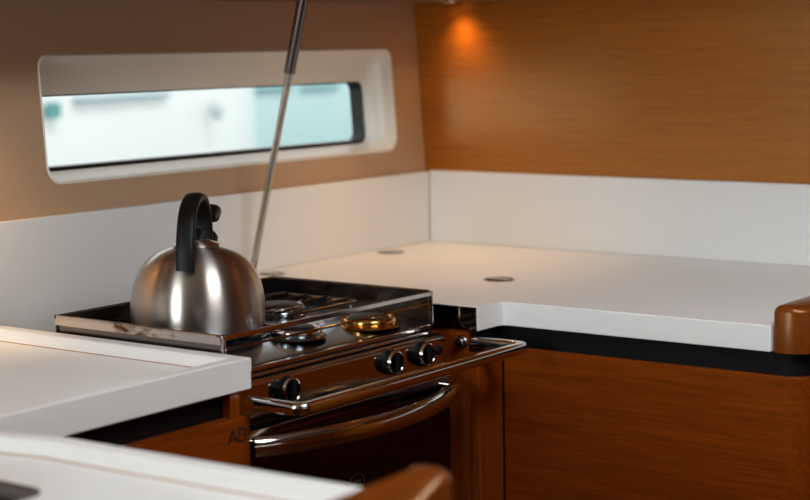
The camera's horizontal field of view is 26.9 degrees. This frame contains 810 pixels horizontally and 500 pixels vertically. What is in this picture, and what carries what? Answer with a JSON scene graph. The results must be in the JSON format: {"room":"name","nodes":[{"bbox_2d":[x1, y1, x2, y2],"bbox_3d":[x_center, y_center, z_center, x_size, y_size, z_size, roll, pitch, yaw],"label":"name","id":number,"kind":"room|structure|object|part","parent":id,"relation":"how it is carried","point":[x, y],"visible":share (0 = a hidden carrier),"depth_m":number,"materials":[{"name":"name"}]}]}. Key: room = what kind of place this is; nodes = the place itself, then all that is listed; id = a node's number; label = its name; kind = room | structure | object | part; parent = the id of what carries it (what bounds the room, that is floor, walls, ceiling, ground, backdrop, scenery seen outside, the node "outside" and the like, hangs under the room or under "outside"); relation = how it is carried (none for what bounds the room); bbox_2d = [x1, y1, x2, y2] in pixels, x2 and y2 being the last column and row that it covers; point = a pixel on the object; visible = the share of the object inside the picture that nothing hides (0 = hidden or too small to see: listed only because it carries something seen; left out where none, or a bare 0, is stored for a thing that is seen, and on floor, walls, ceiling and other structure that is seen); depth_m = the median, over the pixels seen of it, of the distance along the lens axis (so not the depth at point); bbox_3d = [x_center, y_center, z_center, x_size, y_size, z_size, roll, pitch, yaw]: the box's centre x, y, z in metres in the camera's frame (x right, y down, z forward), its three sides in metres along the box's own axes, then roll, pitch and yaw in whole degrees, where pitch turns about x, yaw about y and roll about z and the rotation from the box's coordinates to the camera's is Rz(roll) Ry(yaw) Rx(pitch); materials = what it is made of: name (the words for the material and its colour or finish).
{"room":"ship interior","nodes":[
{"label":"ship interior","id":0,"kind":"room"},
{"bbox_2d":[0,0,425,221],"bbox_3d":[-1.175,-0.425,1.948,0.157,1.020,3.970,4,9,36],"label":"wall","id":1,"kind":"structure","parent":0,"point":[30,30],"depth_m":2.89,"materials":[{"name":"beige wood"}]},
{"bbox_2d":[37,48,396,183],"bbox_3d":[-0.333,-0.256,3.063,0.104,0.206,0.941,4,9,36],"label":"window","id":2,"kind":"structure","parent":1,"relation":"in","point":[367,73],"depth_m":3.05,"materials":[{"name":"beige plastic"}]},
{"bbox_2d":[241,0,490,2],"bbox_3d":[-0.489,-0.459,1.401,1.634,0.422,3.886,4,9,36],"label":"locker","id":3,"kind":"object","parent":1,"relation":"attached to","point":[369,1],"visible":0.84,"depth_m":3.25,"materials":[{"name":"brown wood"}]},
{"bbox_2d":[439,1,458,2],"bbox_3d":[0.088,-0.498,3.366,0.041,0.011,0.041,4,9,36],"label":"recessed light","id":4,"kind":"object","parent":3,"relation":"attached to","point":[441,1],"visible":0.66,"depth_m":3.35,"materials":[{"name":"silver metal"}]},
{"bbox_2d":[413,0,809,499],"bbox_3d":[1.402,-0.025,2.522,3.484,2.040,0.060,4,9,36],"label":"wall","id":5,"kind":"structure","parent":0,"point":[709,90],"depth_m":3.20,"materials":[{"name":"brown wood"}]},
{"bbox_2d":[429,170,809,266],"bbox_3d":[0.492,-0.060,3.159,1.095,0.146,0.008,4,9,36],"label":"upstand","id":6,"kind":"object","parent":5,"relation":"attached to","point":[752,222],"visible":1,"depth_m":3.21,"materials":[{"name":"white"}]},
{"bbox_3d":[0.216,1.215,1.142,3.800,0.050,4.200,4,9,36],"label":"floor","id":7,"kind":"structure","parent":0,"visible":0},
{"bbox_2d":[64,392,250,468],"bbox_3d":[-0.750,0.661,1.981,0.569,0.882,1.097,4,9,36],"label":"base cabinet","id":8,"kind":"object","parent":7,"relation":"on","point":[213,430],"visible":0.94,"depth_m":2.13,"materials":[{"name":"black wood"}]},
{"bbox_2d":[0,325,250,436],"bbox_3d":[-0.775,0.205,1.911,0.578,0.042,1.153,4,9,36],"label":"countertop","id":9,"kind":"structure","parent":8,"relation":"on","point":[52,383],"depth_m":2.14,"materials":[{"name":"white"}]},
{"bbox_3d":[-0.531,0.659,1.816,0.020,0.778,1.097,4,9,36],"label":"panel","id":10,"kind":"part","parent":8,"relation":"part of","materials":[{"name":"brown wood"}]},
{"bbox_3d":[-0.437,0.568,2.413,0.547,0.812,0.016,4,9,36],"label":"panel","id":11,"kind":"part","parent":8,"relation":"part of","materials":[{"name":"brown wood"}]},
{"bbox_3d":[-0.225,0.200,2.188,0.014,0.034,0.018,4,9,36],"label":"corner post","id":12,"kind":"part","parent":8,"relation":"part of","materials":[{"name":"brown wood"}]},
{"bbox_2d":[430,326,809,499],"bbox_3d":[0.293,0.526,2.946,1.094,0.882,0.690,4,9,36],"label":"base cabinet","id":13,"kind":"object","parent":7,"relation":"on","point":[587,416],"visible":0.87,"depth_m":2.55,"materials":[{"name":"brown wood"}]},
{"bbox_2d":[54,276,461,486],"bbox_3d":[-0.181,0.342,2.514,0.439,0.527,0.480,4,9,36],"label":"stove","id":14,"kind":"object","parent":13,"relation":"attached to","point":[316,338],"visible":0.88,"depth_m":2.43,"materials":[{"name":"silver"}]},
{"bbox_3d":[-0.372,0.110,2.328,0.322,0.014,0.005,4,9,36],"label":"guard plate","id":15,"kind":"part","parent":14,"relation":"part of","materials":[{"name":"silver metal"}]},
{"bbox_3d":[-0.359,0.094,2.615,0.006,0.053,0.475,4,9,36],"label":"guard plate","id":16,"kind":"part","parent":14,"relation":"part of","materials":[{"name":"silver metal"}]},
{"bbox_2d":[130,192,264,334],"bbox_3d":[-0.301,0.014,2.455,0.195,0.196,0.200,4,9,36],"label":"kettle","id":17,"kind":"object","parent":14,"relation":"on","point":[197,283],"visible":0.98,"depth_m":2.38,"materials":[{"name":"silver metal"}]},
{"bbox_3d":[-0.304,-0.031,2.439,0.107,0.103,0.147,4,9,36],"label":"handle","id":18,"kind":"part","parent":17,"relation":"part of","materials":[{"name":"black plastic"}]},
{"bbox_3d":[-0.303,-0.011,2.450,0.069,0.009,0.069,4,9,36],"label":"lid","id":19,"kind":"part","parent":17,"relation":"part of","materials":[{"name":"silver metal"}]},
{"bbox_3d":[-0.303,-0.022,2.448,0.023,0.018,0.023,4,9,36],"label":"lid knob","id":20,"kind":"part","parent":17,"relation":"part of","materials":[{"name":"black plastic"}]},
{"bbox_3d":[-0.288,-0.055,2.534,0.024,0.030,0.051,-1,7,2],"label":"thumb lever","id":21,"kind":"part","parent":17,"relation":"part of","materials":[{"name":"black plastic"}]},
{"bbox_3d":[-0.240,0.139,2.237,0.007,0.049,0.006,4,9,36],"label":"corner post","id":22,"kind":"part","parent":14,"relation":"part of","materials":[{"name":"silver metal"}]},
{"bbox_3d":[-0.198,0.090,2.643,0.089,0.010,0.089,4,9,36],"label":"burner","id":23,"kind":"part","parent":14,"relation":"part of","materials":[{"name":"silver metal"}]},
{"bbox_2d":[265,305,309,317],"bbox_3d":[-0.198,0.092,2.643,0.104,0.012,0.104,4,9,36],"label":"burner","id":24,"kind":"object","parent":14,"relation":"on","point":[270,309],"depth_m":2.61,"materials":[{"name":"silver metal"}]},
{"bbox_3d":[-0.158,0.190,2.300,0.014,0.038,0.038,4,9,36],"label":"knob","id":25,"kind":"part","parent":14,"relation":"part of","materials":[{"name":"black plastic"}]},
{"bbox_3d":[-0.159,0.118,2.466,0.077,0.010,0.077,4,9,36],"label":"burner","id":26,"kind":"part","parent":14,"relation":"part of","materials":[{"name":"silver metal"}]},
{"bbox_2d":[268,328,326,341],"bbox_3d":[-0.159,0.120,2.466,0.092,0.012,0.092,4,9,36],"label":"burner","id":27,"kind":"object","parent":14,"relation":"on","point":[320,335],"depth_m":2.44,"materials":[{"name":"silver metal"}]},
{"bbox_2d":[226,299,426,365],"bbox_3d":[-0.231,0.134,2.524,0.318,0.040,0.471,4,9,36],"label":"cooktop","id":28,"kind":"object","parent":14,"relation":"in","point":[313,347],"depth_m":2.51,"materials":[{"name":"silver metal"}]},
{"bbox_3d":[-0.100,0.092,2.420,0.003,0.008,0.475,4,9,36],"label":"guard rail","id":29,"kind":"part","parent":14,"relation":"part of","materials":[{"name":"silver metal"}]},
{"bbox_3d":[-0.089,0.179,2.424,0.025,0.052,0.469,4,9,36],"label":"control panel","id":30,"kind":"part","parent":14,"relation":"part of","materials":[{"name":"silver metal"}]},
{"bbox_3d":[-0.088,0.078,2.708,0.322,0.052,0.004,4,9,36],"label":"guard plate","id":31,"kind":"part","parent":14,"relation":"part of","materials":[{"name":"silver metal"}]},
{"bbox_2d":[249,374,461,486],"bbox_3d":[-0.177,0.382,2.517,0.432,0.448,0.474,4,9,36],"label":"oven","id":32,"kind":"object","parent":14,"relation":"in","point":[369,441],"depth_m":2.39,"materials":[{"name":"grey"}]},
{"bbox_3d":[-0.056,0.106,2.571,0.085,0.010,0.085,4,9,36],"label":"burner","id":33,"kind":"part","parent":14,"relation":"part of","materials":[{"name":"gold metal"}]},
{"bbox_2d":[341,318,400,330],"bbox_3d":[-0.055,0.108,2.571,0.100,0.012,0.100,4,9,36],"label":"burner","id":34,"kind":"object","parent":14,"relation":"on","point":[371,324],"depth_m":2.54,"materials":[{"name":"gold metal"}]},
{"bbox_3d":[-0.017,0.165,2.486,0.014,0.038,0.038,4,9,36],"label":"knob","id":35,"kind":"part","parent":14,"relation":"part of","materials":[{"name":"black plastic"}]},
{"bbox_3d":[0.030,0.157,2.549,0.014,0.038,0.038,4,9,36],"label":"knob","id":36,"kind":"part","parent":14,"relation":"part of","materials":[{"name":"black plastic"}]},
{"bbox_3d":[0.040,0.088,2.610,0.007,0.049,0.006,4,9,36],"label":"corner post","id":37,"kind":"part","parent":14,"relation":"part of","materials":[{"name":"silver metal"}]},
{"bbox_2d":[245,336,526,415],"bbox_3d":[-0.009,0.172,2.380,0.102,0.017,0.543,4,9,36],"label":"grab rail","id":38,"kind":"object","parent":13,"relation":"attached to","point":[501,348],"visible":1,"depth_m":2.29,"materials":[{"name":"silver metal"}]},
{"bbox_3d":[-0.115,0.511,2.839,0.559,0.812,0.012,4,9,36],"label":"niche panel","id":39,"kind":"part","parent":13,"relation":"part of","materials":[{"name":"brown wood"}]},
{"bbox_3d":[0.116,0.544,2.668,0.019,0.778,0.009,4,9,36],"label":"edge post","id":40,"kind":"part","parent":13,"relation":"part of","materials":[{"name":"brown wood"}]},
{"bbox_3d":[0.135,0.541,2.696,0.019,0.778,0.061,4,9,36],"label":"corner panel","id":41,"kind":"part","parent":13,"relation":"part of","materials":[{"name":"brown wood"}]},
{"bbox_2d":[257,241,809,353],"bbox_3d":[0.285,0.054,2.900,1.110,0.067,0.690,4,9,36],"label":"countertop","id":42,"kind":"structure","parent":13,"relation":"on","point":[764,307],"depth_m":2.75,"materials":[{"name":"white"}]},
{"bbox_3d":[-0.238,0.043,3.022,0.052,0.002,0.052,4,9,36],"label":"ring pull","id":43,"kind":"part","parent":42,"relation":"part of","materials":[{"name":"silver metal"}]},
{"bbox_2d":[251,0,308,268],"bbox_3d":[-0.220,-0.191,2.908,0.019,0.487,0.196,-6,9,-38],"label":"support rod","id":44,"kind":"object","parent":42,"relation":"on","point":[301,5],"visible":0.91,"depth_m":2.88,"materials":[{"name":"silver metal"}]},
{"bbox_3d":[-0.232,-0.139,2.931,0.012,0.380,0.153,-6,9,-38],"label":"rod","id":45,"kind":"part","parent":44,"relation":"part of","materials":[{"name":"silver metal"}]},
{"bbox_3d":[-0.028,0.004,3.307,0.056,0.002,0.056,4,9,36],"label":"ring pull","id":46,"kind":"part","parent":42,"relation":"part of","materials":[{"name":"silver metal"}]},
{"bbox_3d":[0.162,0.051,2.900,0.056,0.002,0.056,4,9,36],"label":"ring pull","id":47,"kind":"part","parent":42,"relation":"part of","materials":[{"name":"silver metal"}]},
{"bbox_3d":[-0.411,0.723,1.422,0.605,0.881,0.680,4,9,36],"label":"base cabinet","id":48,"kind":"object","parent":7,"relation":"on","visible":0},
{"bbox_2d":[0,431,451,499],"bbox_3d":[-0.413,0.310,1.393,0.629,0.204,0.740,4,9,36],"label":"countertop","id":49,"kind":"structure","parent":48,"relation":"on","point":[32,466],"depth_m":1.64,"materials":[{"name":"white"}]},
{"bbox_2d":[0,480,40,499],"bbox_3d":[-0.538,0.323,1.525,0.194,0.151,0.423,4,9,36],"label":"sink basin","id":50,"kind":"object","parent":49,"relation":"in","point":[9,489],"depth_m":1.65,"materials":[{"name":"silver metal"}]},
{"bbox_3d":[-1.130,0.589,2.051,0.088,1.020,3.970,4,9,36],"label":"wall","id":51,"kind":"structure","parent":0,"visible":0},
{"bbox_2d":[0,171,429,331],"bbox_3d":[-1.102,0.573,2.003,0.012,1.064,3.870,4,9,36],"label":"upstand","id":52,"kind":"object","parent":51,"relation":"attached to","point":[52,265],"visible":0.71,"depth_m":2.86,"materials":[{"name":"white"}]},
{"label":"outside","id":53,"kind":"structure","parent":0,"visible":0},
{"bbox_3d":[-15.257,-1.971,33.606,59.400,0.050,90.000,4,9,36],"label":"water","id":54,"kind":"object","parent":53,"visible":0},
{"bbox_2d":[42,87,255,165],"bbox_3d":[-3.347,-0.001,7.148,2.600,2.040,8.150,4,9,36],"label":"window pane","id":55,"kind":"object","parent":54,"relation":"on","point":[122,126],"visible":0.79,"depth_m":8.20,"materials":[{"name":"white"}]},
{"bbox_2d":[254,83,351,147],"bbox_3d":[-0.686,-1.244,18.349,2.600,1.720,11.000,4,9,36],"label":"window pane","id":56,"kind":"object","parent":54,"relation":"on","point":[321,112],"visible":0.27,"depth_m":16.06,"materials":[{"name":"teal"}]}
]}

